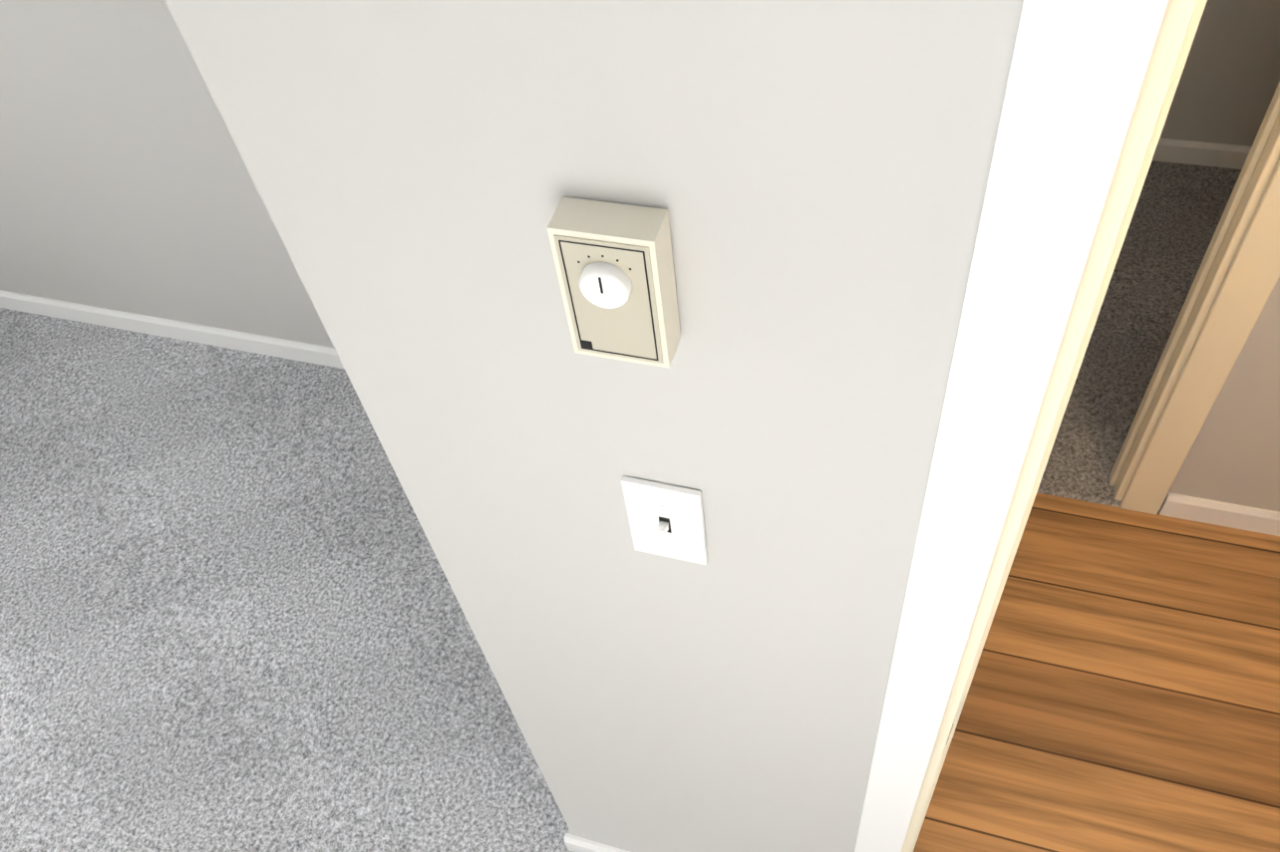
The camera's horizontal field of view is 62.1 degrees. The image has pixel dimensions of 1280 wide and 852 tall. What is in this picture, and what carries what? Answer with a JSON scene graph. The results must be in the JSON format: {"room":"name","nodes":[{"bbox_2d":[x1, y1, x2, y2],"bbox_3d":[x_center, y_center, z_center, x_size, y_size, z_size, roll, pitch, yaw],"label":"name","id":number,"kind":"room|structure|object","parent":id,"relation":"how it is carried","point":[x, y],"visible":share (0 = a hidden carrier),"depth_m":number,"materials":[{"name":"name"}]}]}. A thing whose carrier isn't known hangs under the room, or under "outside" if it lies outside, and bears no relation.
{"room":"empty bedroom","nodes":[
{"label":"empty bedroom","id":0,"kind":"room"},
{"bbox_2d":[0,308,572,851],"bbox_3d":[-0.587,1.434,1.687,5.740,0.152,3.727,11,54,15],"label":"floor carpet","id":1,"kind":"object","parent":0,"point":[231,617],"visible":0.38,"depth_m":2.42,"materials":[{"name":"grey carpet"}]},
{"bbox_2d":[165,0,1023,851],"bbox_3d":[0.972,0.234,0.773,2.530,2.484,0.100,11,54,15],"label":"wall","id":2,"kind":"structure","parent":0,"point":[811,175],"depth_m":0.75,"materials":[{"name":"grey paint"}]},
{"bbox_2d":[564,828,578,851],"bbox_3d":[0.010,0.410,2.287,0.013,0.084,0.991,11,54,15],"label":"baseboard","id":3,"kind":"structure","parent":2,"relation":"attached to","point":[569,839],"depth_m":1.99,"materials":[{"name":"white wood"}]},
{"bbox_2d":[574,837,629,851],"bbox_3d":[0.116,0.836,1.950,0.490,0.073,0.014,11,54,15],"label":"baseboard","id":4,"kind":"structure","parent":2,"relation":"attached to","point":[584,845],"depth_m":1.98,"materials":[{"name":"white"}]},
{"bbox_2d":[546,196,680,368],"bbox_3d":[-0.017,-0.090,0.718,0.072,0.121,0.042,11,54,15],"label":"thermostat","id":5,"kind":"object","parent":2,"relation":"attached to","point":[614,265],"visible":1,"depth_m":0.69,"materials":[{"name":"beige plastic"}]},
{"bbox_2d":[621,476,707,565],"bbox_3d":[0.022,0.093,0.971,0.072,0.119,0.018,11,54,15],"label":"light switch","id":6,"kind":"object","parent":2,"relation":"attached to","point":[666,520],"visible":1,"depth_m":0.96,"materials":[{"name":"white plastic"}]},
{"bbox_2d":[854,0,1207,851],"bbox_3d":[0.730,0.299,0.989,0.968,2.106,0.132,11,54,15],"label":"door frame","id":7,"kind":"structure","parent":2,"relation":"attached to","point":[1090,92],"depth_m":0.65,"materials":[{"name":"white wood"}]},
{"bbox_2d":[0,0,1279,512],"bbox_3d":[-0.129,-0.815,1.725,5.480,2.510,0.100,11,54,15],"label":"wall","id":8,"kind":"structure","parent":0,"point":[126,183],"depth_m":2.46,"materials":[{"name":"grey paint"}]},
{"bbox_2d":[0,290,343,368],"bbox_3d":[-1.217,-0.254,2.965,2.930,0.094,0.014,11,54,15],"label":"baseboard","id":9,"kind":"structure","parent":8,"relation":"attached to","point":[187,332],"depth_m":2.98,"materials":[{"name":"white wood"}]},
{"bbox_2d":[1037,486,1121,507],"bbox_3d":[0.701,0.107,2.455,0.775,0.016,0.012,11,54,15],"label":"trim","id":10,"kind":"structure","parent":8,"relation":"attached to","point":[1079,496],"depth_m":2.38,"materials":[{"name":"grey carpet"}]},
{"bbox_2d":[1109,81,1279,514],"bbox_3d":[0.613,-0.578,1.660,0.917,2.121,0.132,11,54,15],"label":"door frame","id":11,"kind":"structure","parent":8,"relation":"attached to","point":[1236,278],"depth_m":1.91,"materials":[{"name":"beige wood"}]},
{"bbox_2d":[1159,492,1279,536],"bbox_3d":[1.852,0.298,2.110,1.504,0.082,0.013,11,54,15],"label":"baseboard","id":12,"kind":"structure","parent":8,"relation":"attached to","point":[1237,516],"depth_m":2.27,"materials":[{"name":"white wood"}]},
{"bbox_2d":[913,492,1279,851],"bbox_3d":[1.290,0.654,2.001,2.610,0.099,1.020,11,54,15],"label":"floor","id":13,"kind":"structure","parent":0,"point":[1123,694],"depth_m":2.10,"materials":[{"name":"brown wood"}]},
{"bbox_2d":[1039,160,1241,499],"bbox_3d":[0.351,-1.067,3.438,5.740,0.152,2.700,11,54,15],"label":"floor","id":14,"kind":"structure","parent":0,"point":[1177,214],"depth_m":2.68,"materials":[{"name":"grey carpet"}]},
{"bbox_2d":[1160,0,1279,146],"bbox_3d":[1.929,-1.988,2.322,2.290,2.502,1.400,11,54,15],"label":"wall","id":15,"kind":"structure","parent":0,"point":[1228,83],"depth_m":2.76,"materials":[{"name":"grey paint"}]},
{"bbox_2d":[1152,137,1251,169],"bbox_3d":[1.831,-0.708,2.876,2.293,0.089,0.013,11,54,15],"label":"baseboard","id":16,"kind":"structure","parent":15,"relation":"attached to","point":[1167,150],"depth_m":2.95,"materials":[{"name":"white wood"}]}
]}

